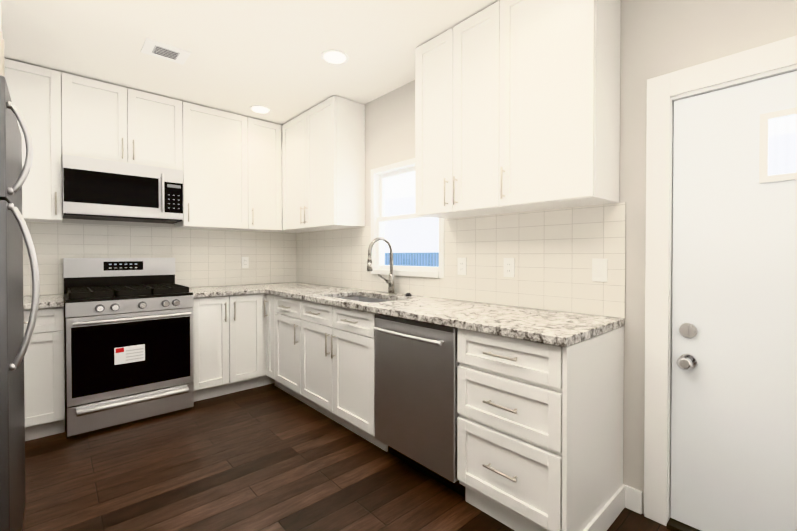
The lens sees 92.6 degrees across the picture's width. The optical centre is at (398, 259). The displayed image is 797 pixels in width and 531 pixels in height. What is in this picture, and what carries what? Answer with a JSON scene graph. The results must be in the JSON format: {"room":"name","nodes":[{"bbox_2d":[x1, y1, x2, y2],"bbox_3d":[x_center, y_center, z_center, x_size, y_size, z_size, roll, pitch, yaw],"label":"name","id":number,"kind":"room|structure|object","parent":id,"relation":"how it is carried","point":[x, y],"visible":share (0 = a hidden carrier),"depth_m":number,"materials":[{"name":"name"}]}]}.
{"room":"kitchen","nodes":[
{"label":"kitchen","id":0,"kind":"room"},
{"bbox_2d":[30,218,287,297],"bbox_3d":[-2.312,-0.098,3.425,3.250,2.560,0.150,-1,1,-42],"label":"wall","id":1,"kind":"structure","parent":0,"point":[100,222],"depth_m":3.25,"materials":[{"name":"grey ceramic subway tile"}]},
{"bbox_2d":[4,58,75,222],"bbox_3d":[-2.699,-0.823,2.749,0.521,1.076,0.319,-1,1,-42],"label":"upper cabinet","id":2,"kind":"object","parent":1,"relation":"attached to","point":[45,98],"depth_m":2.71,"materials":[{"name":"white wood"}]},
{"bbox_2d":[76,76,183,173],"bbox_3d":[-2.258,-1.061,3.143,0.784,0.609,0.319,-1,1,-42],"label":"upper cabinet","id":3,"kind":"object","parent":1,"relation":"attached to","point":[114,122],"depth_m":3.03,"materials":[{"name":"white wood"}]},
{"bbox_2d":[62,154,182,223],"bbox_3d":[-2.220,-0.538,3.096,0.766,0.429,0.448,-1,1,-42],"label":"microwave","id":4,"kind":"object","parent":3,"relation":"attached to","point":[98,189],"visible":1,"depth_m":2.94,"materials":[{"name":"silver metal"}]},
{"bbox_2d":[23,221,294,295],"bbox_3d":[-2.177,0.145,3.442,2.670,0.875,0.007,-1,1,-42],"label":"tile backsplash","id":5,"kind":"structure","parent":1,"relation":"attached to","point":[203,257],"depth_m":3.55,"materials":[{"name":"white tile"}]},
{"bbox_2d":[242,257,248,267],"bbox_3d":[-1.592,0.032,3.958,0.072,0.116,0.008,-1,1,-42],"label":"electrical outlet","id":6,"kind":"object","parent":5,"relation":"attached to","point":[245,262],"visible":1,"depth_m":3.96,"materials":[{"name":"white plastic"}]},
{"bbox_2d":[175,102,255,230],"bbox_3d":[-1.760,-0.832,3.594,0.676,1.076,0.319,-1,1,-42],"label":"upper cabinet","id":7,"kind":"object","parent":1,"relation":"attached to","point":[229,164],"depth_m":3.50,"materials":[{"name":"white wood"}]},
{"bbox_2d":[244,119,282,231],"bbox_3d":[-1.449,-0.835,3.875,0.399,1.076,0.319,-1,1,-42],"label":"upper cabinet","id":8,"kind":"object","parent":1,"relation":"attached to","point":[269,195],"depth_m":3.81,"materials":[{"name":"white wood"}]},
{"bbox_2d":[280,230,304,232],"bbox_3d":[-1.201,-0.838,4.098,0.383,1.076,0.319,-1,1,-42],"label":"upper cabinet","id":9,"kind":"object","parent":1,"relation":"attached to","point":[280,230],"depth_m":4.09,"materials":[{"name":"white wood"}]},
{"bbox_2d":[0,0,499,125],"bbox_3d":[-0.387,-1.404,1.275,3.250,0.100,5.900,-1,1,-42],"label":"ceiling","id":10,"kind":"structure","parent":0,"point":[244,56],"depth_m":2.41,"materials":[{"name":"white paint"}]},
{"bbox_2d":[141,38,190,64],"bbox_3d":[-1.530,-1.361,2.507,0.250,0.012,0.210,-1,1,-42],"label":"ceiling vent","id":11,"kind":"object","parent":10,"relation":"in","point":[164,51],"visible":1,"depth_m":2.49,"materials":[{"name":"white metal"}]},
{"bbox_2d":[250,105,270,112],"bbox_3d":[-1.266,-1.373,3.490,0.184,0.009,0.184,-1,1,-42],"label":"recessed light","id":12,"kind":"object","parent":10,"relation":"in","point":[259,108],"visible":1,"depth_m":3.48,"materials":[{"name":"white plastic"}]},
{"bbox_2d":[321,49,348,63],"bbox_3d":[-0.430,-1.363,2.570,0.184,0.009,0.184,-1,1,-42],"label":"recessed light","id":13,"kind":"object","parent":10,"relation":"in","point":[332,56],"visible":1,"depth_m":2.56,"materials":[{"name":"white plastic"}]},
{"bbox_2d":[22,383,670,530],"bbox_3d":[-0.387,1.256,1.304,3.250,0.100,5.900,-1,1,-42],"label":"floor","id":14,"kind":"structure","parent":0,"point":[270,457],"depth_m":2.06,"materials":[{"name":"brown wood"}]},
{"bbox_2d":[0,76,39,530],"bbox_3d":[-1.745,0.318,1.255,0.840,1.777,0.800,-1,1,-42],"label":"fridge","id":15,"kind":"object","parent":14,"relation":"on","point":[14,339],"visible":1,"depth_m":1.25,"materials":[{"name":"grey metal"}]},
{"bbox_2d":[23,307,64,440],"bbox_3d":[-2.609,0.754,2.623,0.462,0.874,0.652,-1,1,-42],"label":"base cabinet","id":16,"kind":"object","parent":14,"relation":"on","point":[44,380],"visible":0.58,"depth_m":2.51,"materials":[{"name":"white wood"}]},
{"bbox_2d":[23,294,63,309],"bbox_3d":[-2.612,0.296,2.617,0.467,0.038,0.637,-1,1,-42],"label":"countertop","id":17,"kind":"structure","parent":16,"relation":"on","point":[55,300],"depth_m":2.53,"materials":[{"name":"stone"}]},
{"bbox_2d":[63,258,193,437],"bbox_3d":[-2.105,0.589,2.980,0.760,1.197,0.775,-1,1,-42],"label":"stove","id":18,"kind":"object","parent":14,"relation":"on","point":[128,327],"visible":1,"depth_m":2.76,"materials":[{"name":"silver metal"}]},
{"bbox_2d":[192,293,274,401],"bbox_3d":[-1.407,0.743,3.705,1.237,0.874,0.652,-1,1,-42],"label":"base cabinet","id":19,"kind":"object","parent":14,"relation":"on","point":[229,344],"visible":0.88,"depth_m":3.28,"materials":[{"name":"white wood"}]},
{"bbox_2d":[189,285,258,297],"bbox_3d":[-1.658,0.287,3.477,0.565,0.038,0.637,-1,1,-42],"label":"countertop","id":20,"kind":"structure","parent":19,"relation":"on","point":[212,291],"depth_m":3.33,"materials":[{"name":"stone"}]},
{"bbox_2d":[264,294,387,451],"bbox_3d":[-0.464,0.749,3.096,0.652,0.874,1.623,-1,1,-42],"label":"base cabinet","id":21,"kind":"object","parent":14,"relation":"on","point":[320,357],"visible":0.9,"depth_m":2.73,"materials":[{"name":"white wood"}]},
{"bbox_2d":[243,282,623,346],"bbox_3d":[-0.284,0.294,2.872,0.667,0.038,3.375,-1,1,-42],"label":"countertop","id":22,"kind":"structure","parent":21,"relation":"on","point":[559,328],"depth_m":2.00,"materials":[{"name":"stone"}]},
{"bbox_2d":[341,296,392,302],"bbox_3d":[-0.256,0.425,2.834,0.427,0.222,0.712,-1,1,-42],"label":"sink","id":23,"kind":"object","parent":22,"relation":"in","point":[365,299],"visible":0.1,"depth_m":3.13,"materials":[{"name":"silver metal"}]},
{"bbox_2d":[367,237,394,293],"bbox_3d":[-0.149,0.050,2.958,0.268,0.447,0.107,-1,1,-42],"label":"faucet","id":24,"kind":"object","parent":22,"relation":"on","point":[391,286],"visible":1,"depth_m":2.99,"materials":[{"name":"silver metal"}]},
{"bbox_2d":[373,314,464,496],"bbox_3d":[0.255,0.760,2.235,0.643,0.870,0.614,-1,1,-42],"label":"dishwasher","id":25,"kind":"object","parent":14,"relation":"on","point":[416,366],"visible":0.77,"depth_m":2.01,"materials":[{"name":"grey metal"}]},
{"bbox_2d":[457,327,625,530],"bbox_3d":[0.677,0.763,1.829,0.652,0.874,0.547,-1,1,-42],"label":"base cabinet","id":26,"kind":"object","parent":14,"relation":"on","point":[539,436],"visible":0.96,"depth_m":1.62,"materials":[{"name":"white wood"}]},
{"bbox_2d":[300,0,796,513],"bbox_3d":[0.764,-0.086,2.328,0.150,2.560,5.600,-1,1,-42],"label":"wall","id":27,"kind":"structure","parent":0,"point":[662,36],"depth_m":1.80,"materials":[{"name":"grey paint"}]},
{"bbox_2d":[282,96,364,231],"bbox_3d":[-0.763,-0.833,3.633,0.354,1.076,0.997,-1,1,-42],"label":"upper cabinet","id":28,"kind":"object","parent":27,"relation":"attached to","point":[323,165],"visible":1,"depth_m":3.35,"materials":[{"name":"white wood"}]},
{"bbox_2d":[371,158,443,277],"bbox_3d":[0.076,-0.323,3.034,0.124,0.904,0.839,-1,1,-42],"label":"window","id":29,"kind":"structure","parent":27,"relation":"in","point":[379,175],"depth_m":3.16,"materials":[{"name":"white"}]},
{"bbox_2d":[295,202,625,317],"bbox_3d":[-0.034,-0.009,3.095,0.007,0.560,3.376,-1,1,-42],"label":"tile backsplash","id":30,"kind":"structure","parent":27,"relation":"attached to","point":[553,252],"depth_m":2.28,"materials":[{"name":"white tile"}]},
{"bbox_2d":[458,258,465,274],"bbox_3d":[0.428,0.047,2.572,0.008,0.116,0.072,-1,1,-42],"label":"electrical outlet","id":31,"kind":"object","parent":30,"relation":"attached to","point":[461,266],"visible":1,"depth_m":2.57,"materials":[{"name":"white plastic"}]},
{"bbox_2d":[504,258,514,276],"bbox_3d":[0.668,0.050,2.305,0.008,0.116,0.072,-1,1,-42],"label":"electrical outlet","id":32,"kind":"object","parent":30,"relation":"attached to","point":[509,267],"visible":1,"depth_m":2.30,"materials":[{"name":"white plastic"}]},
{"bbox_2d":[592,259,607,281],"bbox_3d":[1.013,0.054,1.920,0.011,0.116,0.072,-1,1,-42],"label":"light switch","id":33,"kind":"object","parent":30,"relation":"attached to","point":[599,269],"visible":1,"depth_m":1.92,"materials":[{"name":"white plastic"}]},
{"bbox_2d":[415,0,620,218],"bbox_3d":[0.579,-0.817,2.143,0.354,1.076,1.098,-1,1,-42],"label":"upper cabinet","id":34,"kind":"object","parent":27,"relation":"attached to","point":[517,105],"visible":0.98,"depth_m":1.92,"materials":[{"name":"white wood"}]},
{"bbox_2d":[625,485,641,513],"bbox_3d":[0.748,1.166,0.044,2.948,0.107,2.207,-1,1,-42],"label":"baseboard","id":35,"kind":"structure","parent":27,"relation":"attached to","point":[633,499],"depth_m":1.81,"materials":[{"name":"white wood"}]},
{"bbox_2d":[644,35,796,530],"bbox_3d":[1.553,0.189,1.429,0.185,2.030,1.051,-1,1,-42],"label":"door frame","id":36,"kind":"structure","parent":27,"relation":"attached to","point":[666,91],"depth_m":1.72,"materials":[{"name":"white wood"}]},
{"bbox_2d":[671,71,796,530],"bbox_3d":[1.512,0.235,1.393,0.116,1.883,0.857,-1,1,-42],"label":"door","id":37,"kind":"structure","parent":27,"relation":"in","point":[734,383],"depth_m":1.56,"materials":[{"name":"painted wood"},{"name":"chrome"}]},
{"bbox_3d":[-1.538,-0.063,0.252,0.150,2.560,5.600,-1,1,-42],"label":"wall","id":38,"kind":"structure","parent":0,"visible":0},
{"bbox_2d":[0,5,4,76],"bbox_3d":[-1.791,-0.999,1.202,0.754,0.691,0.835,-1,1,-42],"label":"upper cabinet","id":39,"kind":"object","parent":38,"relation":"attached to","point":[2,69],"visible":0.67,"depth_m":1.43,"materials":[{"name":"white wood"}]},
{"label":"outside","id":40,"kind":"structure","parent":0,"visible":0},
{"bbox_2d":[385,115,796,266],"bbox_3d":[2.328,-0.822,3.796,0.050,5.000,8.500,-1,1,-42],"label":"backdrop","id":41,"kind":"structure","parent":40,"point":[428,256],"depth_m":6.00,"materials":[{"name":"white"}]}
]}

